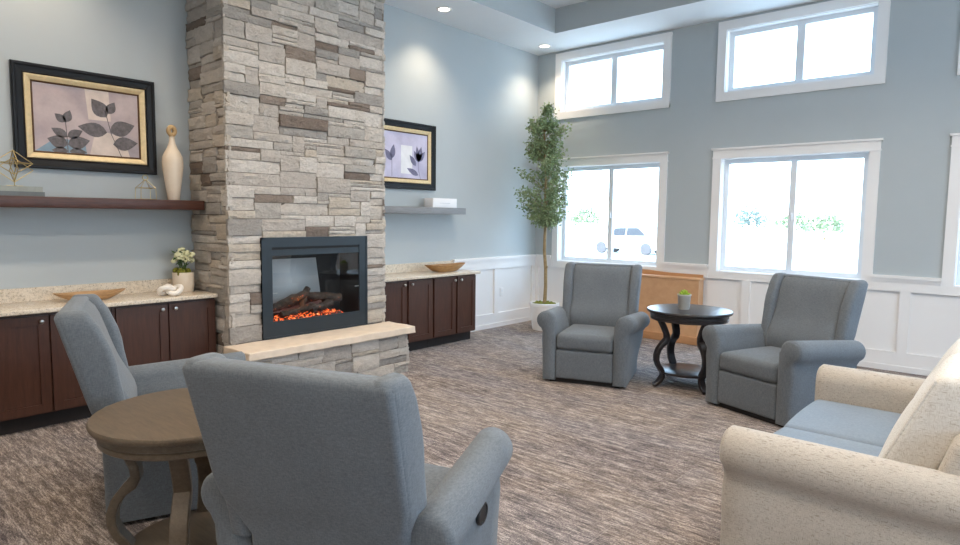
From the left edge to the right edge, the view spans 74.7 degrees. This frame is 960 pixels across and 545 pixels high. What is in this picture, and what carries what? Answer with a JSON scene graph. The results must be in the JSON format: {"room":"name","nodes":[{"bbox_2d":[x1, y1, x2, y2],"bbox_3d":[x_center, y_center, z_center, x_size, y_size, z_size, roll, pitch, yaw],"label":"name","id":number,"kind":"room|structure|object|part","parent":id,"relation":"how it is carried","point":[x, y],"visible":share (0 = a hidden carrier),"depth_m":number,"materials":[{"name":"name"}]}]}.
{"room":"care facility","nodes":[
{"label":"care facility","id":0,"kind":"room"},
{"bbox_2d":[0,0,538,288],"bbox_3d":[-2.898,-1.129,5.353,0.200,4.345,11.134,5,7,41],"label":"wall","id":1,"kind":"structure","parent":0,"point":[480,94],"depth_m":5.47,"materials":[{"name":"paint"}]},
{"bbox_2d":[9,59,156,174],"bbox_3d":[-3.079,-1.187,4.955,0.041,0.770,0.995,5,7,41],"label":"framed picture","id":2,"kind":"object","parent":1,"relation":"attached to","point":[63,118],"visible":1,"depth_m":4.92,"materials":[{"name":"black paint"}]},
{"bbox_2d":[32,81,138,157],"bbox_3d":[-3.089,-1.178,4.963,0.007,0.540,0.745,5,7,41],"label":"artwork","id":3,"kind":"object","parent":2,"relation":"attached to","point":[70,119],"depth_m":4.93,"materials":[{"name":"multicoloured paper"}]},
{"bbox_2d":[0,278,172,303],"bbox_3d":[-3.405,0.167,4.733,0.021,0.104,2.464,5,7,41],"label":"backsplash","id":4,"kind":"structure","parent":1,"relation":"attached to","point":[15,295],"depth_m":4.93,"materials":[{"name":"stone"}]},
{"bbox_2d":[0,195,204,209],"bbox_3d":[-3.308,-0.511,4.549,0.321,0.079,2.516,5,7,41],"label":"floating shelf","id":5,"kind":"object","parent":1,"relation":"attached to","point":[5,201],"visible":1,"depth_m":4.77,"materials":[{"name":"brown wood"}]},
{"bbox_2d":[0,191,44,196],"bbox_3d":[-3.358,-0.562,4.482,0.195,0.033,0.387,5,7,41],"label":"book","id":6,"kind":"object","parent":5,"relation":"on","point":[8,193],"visible":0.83,"depth_m":4.46,"materials":[{"name":"paper"}]},
{"bbox_2d":[0,185,42,191],"bbox_3d":[-3.359,-0.596,4.478,0.185,0.037,0.372,5,7,41],"label":"book","id":7,"kind":"object","parent":6,"relation":"on","point":[2,187],"visible":0.89,"depth_m":4.46,"materials":[{"name":"white paper"}]},
{"bbox_2d":[0,150,32,185],"bbox_3d":[-3.330,-0.746,4.492,0.170,0.258,0.170,0,5,-4],"label":"ornament","id":8,"kind":"object","parent":7,"relation":"on","point":[14,180],"visible":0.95,"depth_m":4.49,"materials":[{"name":"gold metal"}]},
{"bbox_2d":[135,175,156,199],"bbox_3d":[-2.751,-0.703,5.174,0.125,0.202,0.125,5,7,41],"label":"terrarium","id":9,"kind":"object","parent":5,"relation":"on","point":[143,175],"visible":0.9,"depth_m":5.17,"materials":[{"name":"gold metal"}]},
{"bbox_2d":[162,125,182,199],"bbox_3d":[-2.596,-0.927,5.314,0.166,0.632,0.166,5,7,41],"label":"vase","id":10,"kind":"object","parent":5,"relation":"on","point":[172,159],"visible":0.93,"depth_m":5.27,"materials":[{"name":"beige ceramic"}]},
{"bbox_2d":[383,118,435,190],"bbox_3d":[-0.885,-1.386,7.449,0.041,0.790,0.995,5,7,41],"label":"framed picture","id":11,"kind":"object","parent":1,"relation":"attached to","point":[410,147],"visible":0.9,"depth_m":7.51,"materials":[{"name":"black paint"}]},
{"bbox_2d":[384,130,426,178],"bbox_3d":[-0.894,-1.382,7.457,0.007,0.550,0.745,5,7,41],"label":"artwork","id":12,"kind":"object","parent":11,"relation":"attached to","point":[405,153],"depth_m":7.46,"materials":[{"name":"paper"}]},
{"bbox_2d":[385,261,452,273],"bbox_3d":[-0.915,-0.055,7.564,0.021,0.104,1.693,5,7,41],"label":"backsplash","id":13,"kind":"structure","parent":1,"relation":"attached to","point":[407,267],"depth_m":7.62,"materials":[{"name":"stone"}]},
{"bbox_2d":[384,206,465,214],"bbox_3d":[-0.825,-0.733,7.413,0.266,0.080,1.661,5,7,41],"label":"floating shelf","id":14,"kind":"object","parent":1,"relation":"attached to","point":[388,209],"visible":0.56,"depth_m":7.39,"materials":[{"name":"wood"}]},
{"bbox_2d":[424,198,456,207],"bbox_3d":[-0.482,-0.854,7.736,0.151,0.112,0.416,5,7,41],"label":"box","id":15,"kind":"object","parent":14,"relation":"on","point":[428,202],"visible":0.89,"depth_m":7.63,"materials":[{"name":"white"}]},
{"bbox_2d":[451,254,535,331],"bbox_3d":[0.245,0.275,8.899,0.058,0.995,1.825,5,7,41],"label":"wainscot","id":16,"kind":"structure","parent":1,"relation":"attached to","point":[515,275],"depth_m":9.00,"materials":[{"name":"white paint"}]},
{"bbox_3d":[0.243,-0.190,8.850,0.058,0.060,1.799,5,7,41],"label":"chair rail","id":17,"kind":"part","parent":16,"relation":"part of","materials":[{"name":"white paint"}]},
{"bbox_3d":[0.237,0.742,8.928,0.014,0.060,1.799,5,7,41],"label":"shoe moulding","id":18,"kind":"part","parent":16,"relation":"part of","materials":[{"name":"white paint"}]},
{"bbox_2d":[0,320,927,544],"bbox_3d":[0.139,1.356,2.975,8.416,0.120,11.484,5,7,41],"label":"floor","id":19,"kind":"structure","parent":0,"point":[639,463],"depth_m":4.13,"materials":[{"name":"brown carpet"}]},
{"bbox_2d":[0,307,110,435],"bbox_3d":[-3.221,0.687,4.636,0.495,0.846,0.816,5,7,41],"label":"base cabinet","id":20,"kind":"object","parent":19,"relation":"on","point":[40,387],"visible":0.52,"depth_m":4.43,"materials":[{"name":"brown wood"}]},
{"bbox_3d":[-3.196,0.659,4.348,0.020,0.697,0.382,5,7,41],"label":"door","id":21,"kind":"part","parent":20,"relation":"part of","materials":[{"name":"brown wood"}]},
{"bbox_3d":[-2.936,0.635,4.644,0.020,0.697,0.384,5,7,41],"label":"door","id":22,"kind":"part","parent":20,"relation":"part of","materials":[{"name":"brown wood"}]},
{"bbox_2d":[54,294,245,522],"bbox_3d":[-1.750,0.682,3.518,0.935,1.085,1.010,-2,6,-28],"label":"recliner","id":23,"kind":"object","parent":19,"relation":"on","point":[91,338],"visible":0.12,"depth_m":3.13,"materials":[{"name":"grey fabric"}]},
{"bbox_3d":[-2.009,0.516,3.366,0.289,0.716,0.622,-2,6,-28],"label":"backrest","id":24,"kind":"part","parent":23,"relation":"part of","materials":[{"name":"grey fabric"}]},
{"bbox_3d":[-1.499,0.906,3.231,0.750,0.651,0.233,-2,6,-28],"label":"arm","id":25,"kind":"part","parent":23,"relation":"part of","materials":[{"name":"grey fabric"}]},
{"bbox_3d":[-1.859,0.841,3.916,0.750,0.651,0.233,-2,6,-28],"label":"arm","id":26,"kind":"part","parent":23,"relation":"part of","materials":[{"name":"grey fabric"}]},
{"bbox_2d":[86,388,216,544],"bbox_3d":[-1.239,0.939,2.720,0.764,0.717,0.764,5,7,41],"label":"round side table","id":27,"kind":"object","parent":19,"relation":"on","point":[161,425],"visible":0.61,"depth_m":2.52,"materials":[{"name":"brown wood"}]},
{"bbox_3d":[-1.500,0.981,2.655,0.142,0.640,0.068,-1,5,-15],"label":"leg","id":28,"kind":"part","parent":27,"relation":"part of","materials":[{"name":"brown wood"}]},
{"bbox_2d":[134,511,216,544],"bbox_3d":[-1.241,1.161,2.740,0.540,0.022,0.540,5,7,41],"label":"shelf","id":29,"kind":"object","parent":27,"relation":"attached to","point":[202,531],"depth_m":2.77,"materials":[{"name":"brown wood"}]},
{"bbox_3d":[-1.170,1.001,2.464,0.068,0.640,0.142,-1,5,-15],"label":"leg","id":30,"kind":"part","parent":27,"relation":"part of","materials":[{"name":"brown wood"}]},
{"bbox_3d":[-1.308,0.954,2.984,0.068,0.640,0.142,-1,5,-15],"label":"leg","id":31,"kind":"part","parent":27,"relation":"part of","materials":[{"name":"brown wood"}]},
{"bbox_2d":[111,298,215,365],"bbox_3d":[-2.686,0.639,5.244,0.495,0.846,0.800,5,7,41],"label":"base cabinet","id":32,"kind":"object","parent":19,"relation":"on","point":[184,329],"visible":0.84,"depth_m":5.08,"materials":[{"name":"brown wood"}]},
{"bbox_3d":[-2.655,0.611,4.964,0.020,0.697,0.378,5,7,41],"label":"door","id":33,"kind":"part","parent":32,"relation":"part of","materials":[{"name":"brown wood"}]},
{"bbox_3d":[-2.397,0.588,5.257,0.020,0.697,0.380,5,7,41],"label":"door","id":34,"kind":"part","parent":32,"relation":"part of","materials":[{"name":"brown wood"}]},
{"bbox_2d":[185,0,414,375],"bbox_3d":[-1.623,-0.949,5.826,1.114,3.931,1.784,5,7,41],"label":"fireplace","id":35,"kind":"object","parent":19,"relation":"on","point":[286,122],"depth_m":5.59,"materials":[{"name":"stone"}]},
{"bbox_3d":[-1.623,0.102,5.952,0.335,0.889,1.140,5,7,41],"label":"electric fireplace","id":36,"kind":"part","parent":35,"relation":"part of","materials":[{"name":"black metal"}]},
{"bbox_2d":[182,352,512,544],"bbox_3d":[-0.449,0.797,2.375,1.010,1.085,0.935,3,5,21],"label":"recliner","id":37,"kind":"object","parent":19,"relation":"on","point":[296,455],"visible":1,"depth_m":1.99,"materials":[{"name":"grey fabric"}]},
{"bbox_3d":[-0.784,0.969,2.608,0.233,0.651,0.750,3,5,21],"label":"arm","id":38,"kind":"part","parent":37,"relation":"part of","materials":[{"name":"grey fabric"}]},
{"bbox_2d":[425,463,450,498],"bbox_3d":[-0.407,0.926,2.501,0.536,0.172,0.690,3,5,21],"label":"seat cushion","id":39,"kind":"object","parent":37,"relation":"on","point":[434,474],"depth_m":2.61,"materials":[{"name":"grey fabric"}]},
{"bbox_3d":[-0.059,1.001,2.329,0.233,0.651,0.750,3,5,21],"label":"arm","id":40,"kind":"part","parent":37,"relation":"part of","materials":[{"name":"grey fabric"}]},
{"bbox_3d":[0.001,0.914,2.390,0.029,0.084,0.100,3,5,21],"label":"recline handle","id":41,"kind":"part","parent":37,"relation":"part of","materials":[{"name":"black plastic"}]},
{"bbox_2d":[384,278,432,350],"bbox_3d":[-1.003,0.488,7.170,0.477,0.846,0.917,5,7,41],"label":"base cabinet","id":42,"kind":"object","parent":19,"relation":"on","point":[409,302],"visible":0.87,"depth_m":7.15,"materials":[{"name":"brown wood"}]},
{"bbox_3d":[-0.955,0.457,6.922,0.020,0.697,0.373,5,7,41],"label":"door","id":43,"kind":"part","parent":42,"relation":"part of","materials":[{"name":"brown wood"}]},
{"bbox_3d":[-0.687,0.433,7.227,0.020,0.697,0.373,5,7,41],"label":"door","id":44,"kind":"part","parent":42,"relation":"part of","materials":[{"name":"brown wood"}]},
{"bbox_2d":[385,269,480,281],"bbox_3d":[-0.736,0.029,7.412,0.500,0.032,1.693,5,7,41],"label":"countertop","id":45,"kind":"structure","parent":42,"relation":"on","point":[389,277],"depth_m":7.33,"materials":[{"name":"stone"}]},
{"bbox_2d":[425,262,464,271],"bbox_3d":[-0.424,-0.059,7.707,0.240,0.100,0.660,5,7,41],"label":"dough bowl","id":46,"kind":"object","parent":45,"relation":"on","point":[449,267],"visible":1,"depth_m":7.62,"materials":[{"name":"brown wood"}]},
{"bbox_2d":[428,274,475,346],"bbox_3d":[-0.451,0.439,7.797,0.477,0.846,0.749,5,7,41],"label":"base cabinet","id":47,"kind":"object","parent":19,"relation":"on","point":[454,297],"visible":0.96,"depth_m":7.64,"materials":[{"name":"brown wood"}]},
{"bbox_3d":[-0.422,0.409,7.528,0.020,0.697,0.363,5,7,41],"label":"door","id":48,"kind":"part","parent":47,"relation":"part of","materials":[{"name":"brown wood"}]},
{"bbox_3d":[-0.173,0.387,7.812,0.020,0.697,0.330,5,7,41],"label":"door","id":49,"kind":"part","parent":47,"relation":"part of","materials":[{"name":"brown wood"}]},
{"bbox_2d":[513,101,573,330],"bbox_3d":[0.856,-0.766,8.689,0.861,3.120,0.874,2,5,17],"label":"potted tree","id":50,"kind":"object","parent":19,"relation":"on","point":[551,202],"visible":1,"depth_m":8.54,"materials":[{"name":"green plant"}]},
{"bbox_3d":[0.895,0.603,8.760,0.410,0.380,0.410,5,7,41],"label":"pot","id":51,"kind":"part","parent":50,"relation":"part of","materials":[{"name":"white ceramic"}]},
{"bbox_2d":[537,262,649,387],"bbox_3d":[1.130,0.476,6.220,1.010,1.085,0.935,3,5,22],"label":"recliner","id":52,"kind":"object","parent":19,"relation":"on","point":[595,338],"visible":1,"depth_m":5.98,"materials":[{"name":"grey fabric"}]},
{"bbox_3d":[0.737,0.660,6.305,0.233,0.651,0.750,3,5,22],"label":"arm","id":53,"kind":"part","parent":52,"relation":"part of","materials":[{"name":"grey fabric"}]},
{"bbox_2d":[556,324,613,352],"bbox_3d":[1.083,0.624,6.119,0.536,0.172,0.690,3,5,22],"label":"seat cushion","id":54,"kind":"object","parent":52,"relation":"on","point":[570,338],"depth_m":5.86,"materials":[{"name":"grey fabric"}]},
{"bbox_3d":[1.242,0.278,6.478,0.622,0.716,0.289,3,5,22],"label":"backrest","id":55,"kind":"part","parent":52,"relation":"part of","materials":[{"name":"grey fabric"}]},
{"bbox_3d":[1.458,0.693,6.017,0.233,0.651,0.750,3,5,22],"label":"arm","id":56,"kind":"part","parent":52,"relation":"part of","materials":[{"name":"grey fabric"}]},
{"bbox_2d":[638,269,704,345],"bbox_3d":[2.295,0.417,8.150,1.160,0.890,0.165,5,7,41],"label":"wooden chest","id":57,"kind":"object","parent":19,"relation":"on","point":[657,287],"visible":0.38,"depth_m":7.98,"materials":[{"name":"brown wood"}]},
{"bbox_3d":[2.291,0.810,8.185,1.160,0.100,0.165,5,7,41],"label":"rail","id":58,"kind":"part","parent":57,"relation":"part of","materials":[{"name":"brown wood"}]},
{"bbox_2d":[647,304,733,393],"bbox_3d":[1.942,0.697,5.878,0.764,0.717,0.764,5,7,41],"label":"round side table","id":59,"kind":"object","parent":19,"relation":"on","point":[702,315],"visible":0.91,"depth_m":5.75,"materials":[{"name":"black wood"}]},
{"bbox_3d":[1.677,0.737,5.826,0.142,0.640,0.068,0,5,-12],"label":"leg","id":60,"kind":"part","parent":59,"relation":"part of","materials":[{"name":"black wood"}]},
{"bbox_3d":[1.886,0.711,6.145,0.068,0.640,0.142,0,5,-12],"label":"leg","id":61,"kind":"part","parent":59,"relation":"part of","materials":[{"name":"black wood"}]},
{"bbox_2d":[657,363,701,378],"bbox_3d":[1.939,0.918,5.897,0.540,0.022,0.540,5,7,41],"label":"shelf","id":62,"kind":"object","parent":59,"relation":"attached to","point":[682,370],"depth_m":5.84,"materials":[{"name":"black wood"}]},
{"bbox_2d":[677,289,691,309],"bbox_3d":[1.892,0.248,5.827,0.126,0.184,0.126,5,7,41],"label":"potted succulent","id":63,"kind":"object","parent":59,"relation":"on","point":[684,298],"visible":1,"depth_m":5.79,"materials":[{"name":"white ceramic"}]},
{"bbox_3d":[1.996,0.759,5.618,0.068,0.640,0.142,0,5,-12],"label":"leg","id":64,"kind":"part","parent":59,"relation":"part of","materials":[{"name":"black wood"}]},
{"bbox_2d":[702,273,867,426],"bbox_3d":[2.491,0.585,5.154,0.935,1.085,1.010,-2,6,-29],"label":"recliner","id":65,"kind":"object","parent":19,"relation":"on","point":[766,371],"visible":0.94,"depth_m":5.04,"materials":[{"name":"grey fabric"}]},
{"bbox_3d":[2.229,0.750,5.470,0.750,0.651,0.233,-2,6,-29],"label":"arm","id":66,"kind":"part","parent":65,"relation":"part of","materials":[{"name":"grey fabric"}]},
{"bbox_2d":[720,346,780,382],"bbox_3d":[2.382,0.727,5.107,0.690,0.172,0.536,-2,6,-29],"label":"seat cushion","id":67,"kind":"object","parent":65,"relation":"on","point":[755,364],"depth_m":4.98,"materials":[{"name":"grey fabric"}]},
{"bbox_3d":[2.752,0.401,5.281,0.289,0.716,0.622,-2,6,-29],"label":"backrest","id":68,"kind":"part","parent":65,"relation":"part of","materials":[{"name":"grey fabric"}]},
{"bbox_3d":[2.604,0.814,4.792,0.750,0.651,0.233,-2,6,-29],"label":"arm","id":69,"kind":"part","parent":65,"relation":"part of","materials":[{"name":"grey fabric"}]},
{"bbox_2d":[719,338,959,544],"bbox_3d":[1.995,0.818,3.079,0.992,0.974,1.810,5,7,41],"label":"loveseat","id":70,"kind":"object","parent":19,"relation":"on","point":[874,459],"visible":1,"depth_m":2.53,"materials":[{"name":"fabric"}]},
{"bbox_2d":[773,427,882,456],"bbox_3d":[1.655,0.931,2.917,0.707,0.170,0.699,5,7,41],"label":"seat cushion","id":71,"kind":"object","parent":70,"relation":"on","point":[849,444],"depth_m":3.14,"materials":[{"name":"fabric"}]},
{"bbox_3d":[1.450,1.002,2.498,0.955,0.597,0.200,5,7,41],"label":"arm","id":72,"kind":"part","parent":70,"relation":"part of","materials":[{"name":"fabric"}]},
{"bbox_2d":[784,399,900,446],"bbox_3d":[2.119,0.890,3.445,0.707,0.170,0.699,5,7,41],"label":"seat cushion","id":73,"kind":"object","parent":70,"relation":"on","point":[865,421],"depth_m":3.46,"materials":[{"name":"blue fabric"}]},
{"bbox_3d":[2.512,0.908,3.705,0.955,0.597,0.200,5,7,41],"label":"arm","id":74,"kind":"part","parent":70,"relation":"part of","materials":[{"name":"fabric"}]},
{"bbox_2d":[878,353,959,469],"bbox_3d":[1.941,0.623,2.678,0.392,0.516,0.641,5,7,41],"label":"cushion","id":75,"kind":"object","parent":70,"relation":"on","point":[922,435],"depth_m":2.44,"materials":[{"name":"fabric"}]},
{"bbox_2d":[914,338,959,396],"bbox_3d":[2.369,0.585,3.165,0.392,0.516,0.641,5,7,41],"label":"cushion","id":76,"kind":"object","parent":70,"relation":"on","point":[955,348],"depth_m":3.05,"materials":[{"name":"fabric"}]},
{"bbox_3d":[2.241,0.907,2.869,0.335,0.720,1.600,5,7,41],"label":"frame","id":77,"kind":"part","parent":70,"relation":"part of","materials":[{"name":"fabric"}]},
{"bbox_3d":[-3.762,0.735,4.021,0.495,0.846,0.816,5,7,41],"label":"base cabinet","id":78,"kind":"object","parent":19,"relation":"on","visible":0},
{"bbox_2d":[0,289,217,316],"bbox_3d":[-3.226,0.251,4.582,0.500,0.032,2.464,5,7,41],"label":"countertop","id":79,"kind":"structure","parent":78,"relation":"on","point":[45,306],"depth_m":4.81,"materials":[{"name":"stone"}]},
{"bbox_2d":[52,288,125,299],"bbox_3d":[-3.000,0.177,4.841,0.210,0.074,0.500,5,7,41],"label":"dough bowl","id":80,"kind":"object","parent":79,"relation":"on","point":[103,294],"visible":0.56,"depth_m":4.86,"materials":[{"name":"brown wood"}]},
{"bbox_2d":[157,284,183,295],"bbox_3d":[-2.553,0.144,5.167,0.184,0.094,0.193,5,7,41],"label":"knot","id":81,"kind":"object","parent":79,"relation":"on","point":[169,289],"visible":1,"depth_m":5.13,"materials":[{"name":"white ceramic"}]},
{"bbox_2d":[171,247,194,292],"bbox_3d":[-2.560,-0.025,5.430,0.192,0.384,0.194,5,7,41],"label":"potted flower","id":82,"kind":"object","parent":79,"relation":"on","point":[182,275],"visible":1,"depth_m":5.39,"materials":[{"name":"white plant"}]},
{"bbox_3d":[-2.568,0.080,5.448,0.174,0.170,0.174,5,7,41],"label":"pot","id":83,"kind":"part","parent":82,"relation":"part of","materials":[{"name":"beige ceramic"}]},
{"bbox_2d":[384,0,820,55],"bbox_3d":[0.202,-2.839,2.624,8.216,0.431,11.334,5,7,41],"label":"ceiling","id":84,"kind":"structure","parent":0,"point":[524,25],"depth_m":7.67,"materials":[{"name":"white paint"}]},
{"bbox_2d":[436,6,451,11],"bbox_3d":[-0.414,-3.033,7.251,0.190,0.008,0.190,5,7,41],"label":"recessed light","id":85,"kind":"object","parent":84,"relation":"in","point":[441,8],"visible":1,"depth_m":7.25,"materials":[{"name":"white paint"}]},
{"bbox_2d":[538,44,550,47],"bbox_3d":[0.901,-3.151,8.761,0.190,0.008,0.190,5,7,41],"label":"recessed light","id":86,"kind":"object","parent":84,"relation":"in","point":[541,45],"visible":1,"depth_m":8.76,"materials":[{"name":"white paint"}]},
{"bbox_2d":[537,0,587,8],"bbox_3d":[0.204,-2.994,2.611,8.216,0.120,11.334,5,7,41],"label":"tray","id":87,"kind":"object","parent":84,"relation":"on","point":[550,4],"depth_m":7.92,"materials":[{"name":"white paint"}]},
{"bbox_2d":[472,0,703,32],"bbox_3d":[0.206,-2.780,2.630,6.230,0.310,9.420,5,7,41],"label":"tray","id":88,"kind":"object","parent":84,"relation":"on","point":[547,16],"depth_m":7.71,"materials":[{"name":"paint"}]},
{"bbox_2d":[535,0,959,277],"bbox_3d":[3.851,-1.196,6.970,8.216,4.345,0.200,5,7,41],"label":"wall","id":89,"kind":"structure","parent":0,"point":[916,110],"depth_m":6.82,"materials":[{"name":"paint"}]},
{"bbox_2d":[551,151,669,271],"bbox_3d":[1.796,-0.825,8.778,1.799,1.582,0.245,5,7,41],"label":"window","id":90,"kind":"structure","parent":89,"relation":"in","point":[559,258],"depth_m":8.73,"materials":[{"name":"white paint"}]},
{"bbox_2d":[554,32,672,119],"bbox_3d":[1.823,-2.634,8.626,1.763,0.934,0.224,5,7,41],"label":"window","id":91,"kind":"structure","parent":89,"relation":"in","point":[564,61],"depth_m":8.59,"materials":[{"name":"white paint"}]},
{"bbox_3d":[1.842,-2.634,8.649,1.547,0.714,0.065,5,7,41],"label":"sash","id":92,"kind":"part","parent":91,"relation":"part of","materials":[{"name":"white plastic"}]},
{"bbox_2d":[534,254,959,375],"bbox_3d":[3.736,0.479,7.031,7.788,0.995,0.058,5,7,41],"label":"wainscot","id":93,"kind":"structure","parent":89,"relation":"attached to","point":[905,325],"depth_m":6.58,"materials":[{"name":"white paint"}]},
{"bbox_3d":[3.753,0.014,6.980,7.756,0.060,0.058,5,7,41],"label":"chair rail","id":94,"kind":"part","parent":93,"relation":"part of","materials":[{"name":"white paint"}]},
{"bbox_3d":[3.738,0.946,7.057,7.756,0.060,0.014,5,7,41],"label":"shoe moulding","id":95,"kind":"part","parent":93,"relation":"part of","materials":[{"name":"white paint"}]},
{"bbox_2d":[708,138,883,289],"bbox_3d":[3.560,-0.669,7.238,1.786,1.582,0.245,5,7,41],"label":"window","id":96,"kind":"structure","parent":89,"relation":"in","point":[870,150],"depth_m":7.21,"materials":[{"name":"white paint"}]},
{"bbox_2d":[715,0,890,101],"bbox_3d":[3.587,-2.479,7.087,1.750,0.934,0.224,5,7,41],"label":"window","id":97,"kind":"structure","parent":89,"relation":"in","point":[729,31],"depth_m":7.04,"materials":[{"name":"white paint"}]},
{"bbox_2d":[940,133,959,295],"bbox_3d":[5.321,-0.514,5.701,1.786,1.582,0.245,5,7,41],"label":"window","id":98,"kind":"structure","parent":89,"relation":"in","point":[950,282],"depth_m":6.18,"materials":[{"name":"white paint"}]},
{"bbox_3d":[5.347,-0.500,5.732,1.534,1.354,0.065,5,7,41],"label":"sash","id":99,"kind":"part","parent":98,"relation":"part of","materials":[{"name":"white plastic"}]},
{"bbox_2d":[957,43,959,74],"bbox_3d":[5.348,-2.324,5.549,1.750,0.934,0.224,5,7,41],"label":"window","id":100,"kind":"structure","parent":89,"relation":"in","point":[958,69],"depth_m":6.07,"materials":[{"name":"white paint"}]},
{"label":"outside","id":101,"kind":"structure","parent":0,"visible":0},
{"bbox_2d":[567,226,858,272],"bbox_3d":[37.476,-3.266,65.462,210.000,0.150,132.066,5,7,41],"label":"ground","id":102,"kind":"structure","parent":101,"point":[764,248],"depth_m":41.91,"materials":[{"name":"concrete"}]},
{"bbox_2d":[568,203,606,233],"bbox_3d":[13.684,-6.934,80.596,4.783,3.987,5.223,5,7,41],"label":"tree","id":103,"kind":"object","parent":102,"relation":"on","point":[583,217],"visible":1,"depth_m":80.30,"materials":[{"name":"green plant"}]},
{"bbox_2d":[589,226,656,254],"bbox_3d":[8.667,-1.893,36.256,4.500,1.600,2.100,5,7,41],"label":"parked car","id":104,"kind":"object","parent":102,"relation":"on","point":[643,238],"visible":0.68,"depth_m":35.43,"materials":[{"name":"white paint"}]},
{"bbox_2d":[729,204,770,238],"bbox_3d":[29.183,-5.518,67.578,3.985,3.795,4.275,5,7,41],"label":"tree","id":105,"kind":"object","parent":102,"relation":"on","point":[754,215],"visible":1,"depth_m":67.02,"materials":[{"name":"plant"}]},
{"bbox_3d":[28.962,-4.847,67.536,1.389,2.461,1.423,5,7,41],"label":"stem","id":106,"kind":"part","parent":105,"relation":"part of","materials":[{"name":"green plant"}]},
{"bbox_2d":[772,208,812,234],"bbox_3d":[33.375,-5.195,66.680,4.048,3.407,4.124,5,7,41],"label":"tree","id":107,"kind":"object","parent":102,"relation":"on","point":[784,219],"visible":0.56,"depth_m":66.15,"materials":[{"name":"green plant"}]},
{"bbox_2d":[799,211,846,240],"bbox_3d":[34.383,-4.663,63.024,4.534,3.014,4.328,5,7,41],"label":"shrub","id":108,"kind":"object","parent":102,"relation":"on","point":[820,225],"visible":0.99,"depth_m":62.21,"materials":[{"name":"green plant"}]},
{"bbox_3d":[34.449,-4.083,62.768,1.540,1.905,1.578,5,7,41],"label":"stem","id":109,"kind":"part","parent":108,"relation":"part of","materials":[{"name":"green plant"}]}
]}

